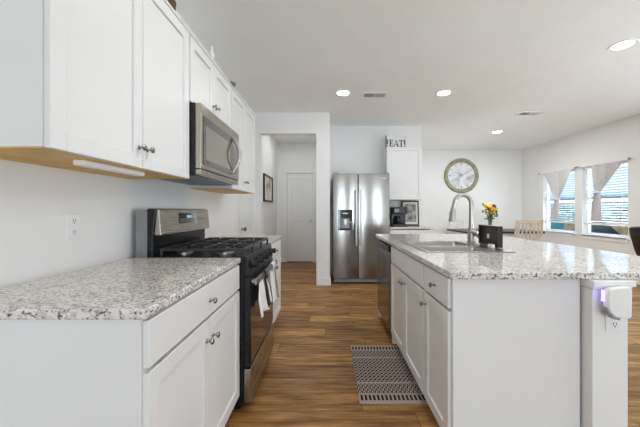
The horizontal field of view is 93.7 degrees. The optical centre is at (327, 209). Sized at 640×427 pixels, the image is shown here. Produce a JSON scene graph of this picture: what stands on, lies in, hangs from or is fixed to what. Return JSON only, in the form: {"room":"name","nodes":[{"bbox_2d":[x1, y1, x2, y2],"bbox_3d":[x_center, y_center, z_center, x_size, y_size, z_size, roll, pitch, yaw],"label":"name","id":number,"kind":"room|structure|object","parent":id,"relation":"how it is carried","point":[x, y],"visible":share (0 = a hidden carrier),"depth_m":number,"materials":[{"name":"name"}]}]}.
{"room":"kitchen","nodes":[
{"label":"kitchen","id":0,"kind":"room"},
{"bbox_2d":[0,10,276,288],"bbox_3d":[-1.220,-0.175,-0.560,0.100,2.740,15.080,0,0,0],"label":"wall","id":1,"kind":"structure","parent":0,"point":[36,200],"depth_m":1.44,"materials":[{"name":"paint"}]},
{"bbox_2d":[66,214,79,239],"bbox_3d":[-1.166,0.076,1.375,0.008,0.116,0.074,0,0,0],"label":"wall outlet","id":2,"kind":"object","parent":1,"relation":"attached to","point":[72,220],"visible":1,"depth_m":1.37,"materials":[{"name":"white plastic"}]},
{"bbox_2d":[71,217,76,224],"bbox_3d":[-1.163,0.050,1.375,0.002,0.032,0.034,0,0,0],"label":"socket","id":3,"kind":"object","parent":2,"relation":"attached to","point":[73,219],"depth_m":1.37,"materials":[{"name":"grey plastic"}]},
{"bbox_2d":[71,229,76,235],"bbox_3d":[-1.163,0.102,1.375,0.002,0.032,0.034,0,0,0],"label":"socket","id":4,"kind":"object","parent":2,"relation":"attached to","point":[73,231],"depth_m":1.37,"materials":[{"name":"grey plastic"}]},
{"bbox_2d":[0,0,189,178],"bbox_3d":[-0.975,-0.621,1.319,0.386,0.879,0.894,0,0,0],"label":"upper cabinet","id":5,"kind":"object","parent":1,"relation":"attached to","point":[101,81],"visible":0.98,"depth_m":1.07,"materials":[{"name":"paint"}]},
{"bbox_2d":[73,159,144,175],"bbox_3d":[-0.885,-0.170,1.240,0.040,0.022,0.360,0,0,0],"label":"light","id":6,"kind":"object","parent":5,"relation":"attached to","point":[78,162],"visible":1,"depth_m":1.18,"materials":[{"name":"white plastic"}]},
{"bbox_2d":[167,0,175,10],"bbox_3d":[-0.900,-1.114,1.716,0.109,0.108,0.220,0,0,0],"label":"potted plant","id":7,"kind":"object","parent":5,"relation":"on","point":[172,2],"visible":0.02,"depth_m":1.65,"materials":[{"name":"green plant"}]},
{"bbox_2d":[189,31,231,127],"bbox_3d":[-0.975,-0.852,2.148,0.386,0.417,0.758,0,0,0],"label":"upper cabinet","id":8,"kind":"object","parent":1,"relation":"attached to","point":[208,85],"visible":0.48,"depth_m":2.05,"materials":[{"name":"paint"}]},
{"bbox_2d":[159,102,240,184],"bbox_3d":[-0.924,-0.418,2.148,0.487,0.437,0.754,0,0,0],"label":"microwave","id":9,"kind":"object","parent":8,"relation":"attached to","point":[214,148],"visible":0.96,"depth_m":1.96,"materials":[{"name":"silver metal"}]},
{"bbox_2d":[209,46,214,61],"bbox_3d":[-0.868,-1.143,2.240,0.079,0.165,0.079,0,0,0],"label":"candlestick","id":10,"kind":"object","parent":8,"relation":"on","point":[211,54],"visible":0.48,"depth_m":2.23,"materials":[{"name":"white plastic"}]},
{"bbox_2d":[190,85,254,193],"bbox_3d":[-0.975,-0.621,2.940,0.386,0.879,0.820,0,0,0],"label":"upper cabinet","id":11,"kind":"object","parent":1,"relation":"attached to","point":[242,116],"visible":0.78,"depth_m":2.89,"materials":[{"name":"paint"}]},
{"bbox_2d":[239,194,254,234],"bbox_3d":[-1.165,0.142,4.347,0.115,2.105,0.824,0,0,0],"label":"door","id":12,"kind":"structure","parent":1,"relation":"in","point":[245,200],"depth_m":4.38,"materials":[{"name":"paint"}]},
{"bbox_2d":[263,173,272,202],"bbox_3d":[-1.155,-0.410,5.810,0.030,0.510,0.820,0,0,0],"label":"picture frame","id":13,"kind":"object","parent":1,"relation":"attached to","point":[267,180],"visible":1,"depth_m":5.74,"materials":[{"name":"brown wood"}]},
{"bbox_2d":[265,176,271,200],"bbox_3d":[-1.164,-0.410,5.810,0.012,0.440,0.750,0,0,0],"label":"print","id":14,"kind":"object","parent":13,"relation":"attached to","point":[268,180],"depth_m":5.84},
{"bbox_2d":[254,113,329,277],"bbox_3d":[-0.570,-0.175,4.820,1.200,2.740,0.120,0,0,0],"label":"wall","id":15,"kind":"structure","parent":0,"point":[318,124],"depth_m":4.76,"materials":[{"name":"paint"}]},
{"bbox_2d":[277,143,315,256],"bbox_3d":[-0.570,-0.175,6.930,1.200,2.740,0.100,0,0,0],"label":"wall","id":16,"kind":"structure","parent":0,"point":[290,156],"depth_m":6.88,"materials":[{"name":"paint"}]},
{"bbox_2d":[284,170,314,261],"bbox_3d":[-0.645,0.145,6.881,0.704,2.100,0.118,0,0,0],"label":"door","id":17,"kind":"structure","parent":16,"relation":"in","point":[299,185],"depth_m":6.89,"materials":[{"name":"paint"}]},
{"bbox_2d":[330,126,420,274],"bbox_3d":[0.870,-0.175,5.550,1.680,2.740,0.100,0,0,0],"label":"wall","id":18,"kind":"structure","parent":0,"point":[353,149],"depth_m":5.50,"materials":[{"name":"paint"}]},
{"bbox_2d":[383,147,421,199],"bbox_3d":[1.321,-0.634,5.324,0.609,0.914,0.349,0,0,0],"label":"upper cabinet","id":19,"kind":"object","parent":18,"relation":"attached to","point":[403,165],"visible":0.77,"depth_m":5.19,"materials":[{"name":"paint"}]},
{"bbox_2d":[385,135,404,147],"bbox_3d":[1.190,-1.198,5.291,0.350,0.215,0.048,0,0,-9],"label":"block sign","id":20,"kind":"object","parent":19,"relation":"on","point":[390,141],"visible":0.87,"depth_m":5.27,"materials":[{"name":"white wood"}]},
{"bbox_2d":[175,0,639,149],"bbox_3d":[1.925,-1.585,-0.130,6.390,0.080,15.940,0,0,0],"label":"ceiling","id":21,"kind":"structure","parent":0,"point":[500,60],"depth_m":3.10,"materials":[{"name":"paint"}]},
{"bbox_2d":[335,90,350,95],"bbox_3d":[0.200,-1.542,3.960,0.219,0.007,0.219,0,0,0],"label":"recessed light","id":22,"kind":"object","parent":21,"relation":"in","point":[339,92],"visible":1,"depth_m":3.95,"materials":[{"name":"paint"}]},
{"bbox_2d":[361,92,388,98],"bbox_3d":[0.625,-1.540,4.030,0.350,0.010,0.220,0,0,0],"label":"ceiling vent","id":23,"kind":"object","parent":21,"relation":"in","point":[365,95],"visible":1,"depth_m":4.03,"materials":[{"name":"metal"}]},
{"bbox_2d":[435,90,452,95],"bbox_3d":[1.530,-1.542,3.960,0.219,0.007,0.219,0,0,0],"label":"recessed light","id":24,"kind":"object","parent":21,"relation":"in","point":[442,92],"visible":1,"depth_m":3.95,"materials":[{"name":"paint"}]},
{"bbox_2d":[514,111,544,115],"bbox_3d":[3.220,-1.540,4.800,0.360,0.010,0.210,0,0,0],"label":"ceiling vent","id":25,"kind":"object","parent":21,"relation":"in","point":[523,113],"visible":1,"depth_m":4.78,"materials":[{"name":"metal"}]},
{"bbox_2d":[607,38,639,51],"bbox_3d":[2.760,-1.542,2.810,0.219,0.007,0.219,0,0,0],"label":"recessed light","id":26,"kind":"object","parent":21,"relation":"in","point":[624,44],"visible":1,"depth_m":2.80,"materials":[{"name":"paint"}]},
{"bbox_2d":[225,262,639,426],"bbox_3d":[1.925,1.225,-0.130,6.390,0.060,15.940,0,0,0],"label":"floor","id":27,"kind":"structure","parent":0,"point":[308,379],"depth_m":2.37,"materials":[{"name":"brown wood"}]},
{"bbox_2d":[0,265,238,426],"bbox_3d":[-0.827,0.752,1.310,0.682,0.885,0.911,0,0,0],"label":"base cabinet","id":28,"kind":"object","parent":27,"relation":"on","point":[177,366],"visible":0.91,"depth_m":0.85,"materials":[{"name":"paint"}]},
{"bbox_2d":[0,258,240,319],"bbox_3d":[-0.840,0.295,1.304,0.656,0.030,0.922,0,0,0],"label":"countertop","id":29,"kind":"structure","parent":28,"relation":"on","point":[129,288],"depth_m":1.06,"materials":[{"name":"stone"}]},
{"bbox_2d":[136,209,276,408],"bbox_3d":[-0.782,0.594,2.149,0.716,1.203,0.756,0,0,0],"label":"gas range","id":30,"kind":"object","parent":27,"relation":"on","point":[160,233],"visible":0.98,"depth_m":1.88,"materials":[{"name":"black metal"}]},
{"bbox_2d":[154,243,270,260],"bbox_3d":[-0.755,0.288,2.149,0.550,0.023,0.756,0,0,0],"label":"cooktop","id":31,"kind":"object","parent":30,"relation":"in","point":[250,254],"depth_m":1.89,"materials":[{"name":"black metal"}]},
{"bbox_2d":[258,270,271,317],"bbox_3d":[-0.415,0.531,1.981,0.067,0.257,0.351,0,0,0],"label":"dish towel","id":32,"kind":"object","parent":30,"relation":"hanging from","point":[265,298],"visible":0.99,"depth_m":1.95,"materials":[{"name":"white fabric"}]},
{"bbox_2d":[269,261,279,304],"bbox_3d":[-0.417,0.551,2.316,0.063,0.296,0.232,0,0,0],"label":"dish towel","id":33,"kind":"object","parent":30,"relation":"hanging from","point":[274,285],"visible":0.98,"depth_m":2.30,"materials":[{"name":"white fabric"}]},
{"bbox_2d":[271,239,280,322],"bbox_3d":[-0.827,0.752,2.916,0.682,0.885,0.768,0,0,0],"label":"base cabinet","id":34,"kind":"object","parent":27,"relation":"on","point":[277,306],"visible":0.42,"depth_m":3.13,"materials":[{"name":"paint"}]},
{"bbox_2d":[217,235,281,243],"bbox_3d":[-0.840,0.295,2.922,0.656,0.030,0.779,0,0,0],"label":"countertop","id":35,"kind":"structure","parent":34,"relation":"on","point":[271,238],"depth_m":3.17,"materials":[{"name":"stone"}]},
{"bbox_2d":[332,173,388,282],"bbox_3d":[0.538,0.293,5.135,0.913,1.803,0.690,0,0,0],"label":"refrigerator","id":36,"kind":"object","parent":27,"relation":"on","point":[360,202],"visible":0.94,"depth_m":4.85,"materials":[{"name":"silver metal"}]},
{"bbox_2d":[378,239,391,329],"bbox_3d":[0.849,0.760,3.029,0.603,0.870,0.613,0,0,0],"label":"dishwasher","id":37,"kind":"object","parent":27,"relation":"on","point":[384,249],"visible":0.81,"depth_m":2.92,"materials":[{"name":"grey metal"}]},
{"bbox_2d":[350,345,427,403],"bbox_3d":[0.418,1.191,2.240,0.444,0.006,0.790,0,0,0],"label":"rug","id":38,"kind":"object","parent":27,"relation":"on","point":[383,375],"visible":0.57,"depth_m":2.13,"materials":[{"name":"grey fabric"}]},
{"bbox_2d":[391,246,425,393],"bbox_3d":[0.843,0.752,2.215,0.631,0.885,0.914,0,0,0],"label":"base cabinet","id":39,"kind":"object","parent":27,"relation":"on","point":[407,273],"visible":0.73,"depth_m":2.09,"materials":[{"name":"paint"}]},
{"bbox_2d":[376,234,639,278],"bbox_3d":[1.226,0.295,2.418,1.348,0.030,2.164,0,0,0],"label":"countertop","id":40,"kind":"structure","parent":39,"relation":"on","point":[532,259],"depth_m":1.66,"materials":[{"name":"stone"}]},
{"bbox_2d":[401,241,515,252],"bbox_3d":[0.938,0.367,2.307,0.589,0.186,0.687,0,0,0],"label":"sink","id":41,"kind":"object","parent":40,"relation":"in","point":[426,246],"visible":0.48,"depth_m":2.29,"materials":[{"name":"silver metal"}]},
{"bbox_2d":[448,193,477,242],"bbox_3d":[1.145,0.065,2.510,0.272,0.417,0.108,0,0,0],"label":"faucet","id":42,"kind":"object","parent":40,"relation":"on","point":[472,232],"visible":0.98,"depth_m":2.51,"materials":[{"name":"silver metal"}]},
{"bbox_2d":[478,225,502,247],"bbox_3d":[1.240,0.196,2.297,0.044,0.155,0.265,0,0,0],"label":"organizer box","id":43,"kind":"object","parent":40,"relation":"on","point":[487,234],"visible":0.99,"depth_m":2.27,"materials":[{"name":"brown wood"}]},
{"bbox_2d":[389,229,429,233],"bbox_3d":[1.339,0.752,5.184,0.673,0.885,0.629,0,0,0],"label":"base cabinet","id":44,"kind":"object","parent":27,"relation":"on","point":[391,231],"visible":0.12,"depth_m":4.90,"materials":[{"name":"paint"}]},
{"bbox_2d":[389,225,433,228],"bbox_3d":[1.365,0.295,5.186,0.723,0.030,0.623,0,0,0],"label":"countertop","id":45,"kind":"structure","parent":44,"relation":"on","point":[408,226],"depth_m":4.88,"materials":[{"name":"stone"}]},
{"bbox_2d":[390,207,407,226],"bbox_3d":[1.220,0.115,5.164,0.250,0.330,0.312,0,0,0],"label":"coffee maker","id":46,"kind":"object","parent":45,"relation":"on","point":[397,214],"visible":1,"depth_m":5.07,"materials":[{"name":"black plastic"}]},
{"bbox_2d":[401,201,418,224],"bbox_3d":[1.490,0.057,5.436,0.310,0.446,0.051,0,0,0],"label":"picture frame","id":47,"kind":"object","parent":45,"relation":"on","point":[412,216],"visible":0.78,"depth_m":5.43,"materials":[{"name":"black"}]},
{"bbox_2d":[404,204,415,221],"bbox_3d":[1.490,0.056,5.432,0.210,0.316,0.003,0,-4,0],"label":"print","id":48,"kind":"object","parent":47,"relation":"attached to","point":[410,216],"depth_m":5.43},
{"bbox_2d":[450,218,464,228],"bbox_3d":[3.200,0.702,7.233,0.362,0.990,0.510,0,0,0],"label":"dining chair","id":49,"kind":"object","parent":27,"relation":"on","point":[462,219],"visible":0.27,"depth_m":7.43,"materials":[{"name":"white wood"}]},
{"bbox_2d":[447,229,544,240],"bbox_3d":[3.555,0.815,6.500,1.610,0.760,0.960,0,0,0],"label":"dining table","id":50,"kind":"object","parent":27,"relation":"on","point":[506,232],"visible":0.33,"depth_m":6.10,"materials":[{"name":"brown wood"}]},
{"bbox_2d":[482,203,498,224],"bbox_3d":[3.429,0.139,6.345,0.340,0.591,0.280,0,0,0],"label":"flower vase","id":51,"kind":"object","parent":50,"relation":"on","point":[489,207],"visible":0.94,"depth_m":6.31,"materials":[{"name":"clear glass"}]},
{"bbox_2d":[420,265,579,426],"bbox_3d":[0.843,0.752,1.567,0.631,0.885,0.378,0,0,0],"label":"base cabinet","id":52,"kind":"object","parent":27,"relation":"on","point":[498,352],"visible":0.86,"depth_m":1.38,"materials":[{"name":"paint"}]},
{"bbox_2d":[514,220,543,241],"bbox_3d":[3.600,0.685,5.587,0.502,1.025,0.510,0,0,0],"label":"dining chair","id":53,"kind":"object","parent":27,"relation":"on","point":[518,222],"visible":0.41,"depth_m":5.38,"materials":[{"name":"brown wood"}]},
{"bbox_2d":[580,279,636,426],"bbox_3d":[1.254,0.753,1.404,0.186,0.884,0.192,0,0,0],"label":"island post","id":54,"kind":"object","parent":27,"relation":"on","point":[603,354],"visible":0.55,"depth_m":1.32,"materials":[{"name":"paint"}]},
{"bbox_2d":[605,314,622,330],"bbox_3d":[1.260,0.477,1.321,0.074,0.116,0.008,0,0,0],"label":"wall outlet","id":55,"kind":"object","parent":54,"relation":"attached to","point":[611,324],"visible":0.48,"depth_m":1.32,"materials":[{"name":"white plastic"}]},
{"bbox_2d":[611,321,618,327],"bbox_3d":[1.260,0.503,1.318,0.034,0.032,0.002,0,0,0],"label":"socket","id":56,"kind":"object","parent":55,"relation":"attached to","point":[614,324],"depth_m":1.32,"materials":[{"name":"grey plastic"}]},
{"bbox_2d":[601,286,631,319],"bbox_3d":[1.239,0.400,1.293,0.106,0.144,0.046,0,0,0],"label":"plug","id":57,"kind":"object","parent":54,"relation":"attached to","point":[617,300],"visible":1,"depth_m":1.27,"materials":[{"name":"white plastic"}]},
{"bbox_2d":[629,226,639,255],"bbox_3d":[3.950,0.692,3.417,0.712,1.006,0.535,0,0,0],"label":"office chair","id":58,"kind":"object","parent":27,"relation":"on","point":[634,232],"visible":0.91,"depth_m":3.54,"materials":[{"name":"grey plastic"}]},
{"bbox_2d":[421,150,521,237],"bbox_3d":[3.415,-0.175,7.780,3.410,2.740,0.120,0,0,0],"label":"wall","id":59,"kind":"structure","parent":0,"point":[499,183],"depth_m":7.72,"materials":[{"name":"paint"}]},
{"bbox_2d":[444,158,478,192],"bbox_3d":[3.425,-0.880,7.694,0.896,0.896,0.052,0,0,0],"label":"wall clock","id":60,"kind":"object","parent":59,"relation":"attached to","point":[461,175],"visible":1,"depth_m":7.71,"materials":[{"name":"grey"}]},
{"bbox_2d":[522,114,639,255],"bbox_3d":[5.070,-0.175,-0.190,0.140,2.740,15.820,0,0,0],"label":"wall","id":61,"kind":"structure","parent":0,"point":[620,139],"depth_m":5.90,"materials":[{"name":"paint"}]},
{"bbox_2d":[538,167,575,174],"bbox_3d":[4.970,-0.847,6.530,0.061,0.043,1.060,0,0,0],"label":"curtain rod","id":62,"kind":"object","parent":61,"relation":"attached to","point":[573,167],"visible":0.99,"depth_m":6.45,"materials":[{"name":"grey metal"}]},
{"bbox_2d":[544,169,571,219],"bbox_3d":[4.958,-0.315,6.490,0.112,1.041,0.780,0,0,0],"label":"curtain","id":63,"kind":"object","parent":62,"relation":"hanging from","point":[557,180],"visible":1,"depth_m":6.50,"materials":[{"name":"white fabric"}]},
{"bbox_2d":[543,172,575,236],"bbox_3d":[5.053,-0.140,6.530,0.165,1.390,0.960,0,0,0],"label":"window","id":64,"kind":"structure","parent":61,"relation":"in","point":[567,233],"depth_m":6.69,"materials":[{"name":"paint"}]},
{"bbox_2d":[544,169,574,223],"bbox_3d":[5.048,-0.275,6.530,0.050,1.110,0.876,0,0,0],"label":"window blind","id":65,"kind":"object","parent":64,"relation":"attached to","point":[573,170],"visible":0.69,"depth_m":6.43,"materials":[{"name":"white plastic"}]},
{"bbox_2d":[576,157,630,167],"bbox_3d":[4.970,-0.847,5.450,0.061,0.043,1.060,0,0,0],"label":"curtain rod","id":66,"kind":"object","parent":61,"relation":"attached to","point":[628,158],"visible":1,"depth_m":5.33,"materials":[{"name":"grey metal"}]},
{"bbox_2d":[590,160,623,220],"bbox_3d":[4.958,-0.320,5.352,0.112,1.031,0.627,0,0,0],"label":"curtain","id":67,"kind":"object","parent":66,"relation":"hanging from","point":[601,173],"visible":1,"depth_m":5.47,"materials":[{"name":"white fabric"}]},
{"bbox_2d":[580,164,629,242],"bbox_3d":[5.053,-0.140,5.450,0.165,1.390,0.960,0,0,0],"label":"window","id":68,"kind":"structure","parent":61,"relation":"in","point":[589,235],"depth_m":5.65,"materials":[{"name":"paint"}]},
{"bbox_2d":[584,161,627,226],"bbox_3d":[5.048,-0.275,5.450,0.050,1.110,0.876,0,0,0],"label":"window blind","id":69,"kind":"object","parent":68,"relation":"attached to","point":[623,162],"visible":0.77,"depth_m":5.34,"materials":[{"name":"white plastic"}]},
{"bbox_3d":[-0.030,-0.175,5.880,0.120,2.740,2.000,0,0,0],"label":"wall","id":70,"kind":"structure","parent":0,"visible":0},
{"bbox_2d":[316,272,330,284],"bbox_3d":[-0.070,1.140,5.123,0.230,0.110,0.754,0,0,0],"label":"baseboard","id":71,"kind":"structure","parent":70,"relation":"attached to","point":[319,281],"depth_m":4.75,"materials":[{"name":"paint"}]},
{"label":"outside","id":72,"kind":"structure","parent":0,"visible":0},
{"bbox_3d":[32.575,1.465,15.000,54.850,0.100,90.000,0,0,0],"label":"ground","id":73,"kind":"structure","parent":72,"visible":0},
{"bbox_2d":[550,197,574,219],"bbox_3d":[17.538,0.237,21.564,2.446,2.367,2.985,0,0,0],"label":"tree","id":74,"kind":"object","parent":73,"relation":"on","point":[562,205],"visible":0.36,"depth_m":21.14,"materials":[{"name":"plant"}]},
{"bbox_2d":[550,217,574,230],"bbox_3d":[7.200,0.831,9.299,0.550,1.196,0.742,0,0,0],"label":"folding chair","id":75,"kind":"object","parent":73,"relation":"on","point":[558,226],"visible":0.19,"depth_m":9.46,"materials":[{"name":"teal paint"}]},
{"bbox_2d":[550,195,621,208],"bbox_3d":[28.000,0.005,32.000,6.800,2.820,20.800,0,0,0],"label":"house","id":76,"kind":"structure","parent":73,"relation":"on","point":[617,196],"depth_m":28.21,"materials":[{"name":"blue"}]},
{"bbox_2d":[559,219,627,234],"bbox_3d":[10.235,0.895,12.008,0.070,1.000,20.015,0,0,0],"label":"fence","id":77,"kind":"object","parent":73,"relation":"on","point":[621,230],"visible":0.04,"depth_m":10.68,"materials":[{"name":"brown wood"}]},
{"bbox_2d":[591,221,619,234],"bbox_3d":[6.850,0.864,7.000,0.700,1.134,1.596,0,0,0],"label":"lounger","id":78,"kind":"object","parent":73,"relation":"on","point":[605,229],"visible":0.09,"depth_m":7.55,"materials":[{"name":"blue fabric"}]},
{"bbox_2d":[600,194,627,221],"bbox_3d":[16.933,0.211,17.511,2.085,2.418,2.824,0,0,0],"label":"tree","id":79,"kind":"object","parent":73,"relation":"on","point":[621,210],"visible":0.35,"depth_m":17.19,"materials":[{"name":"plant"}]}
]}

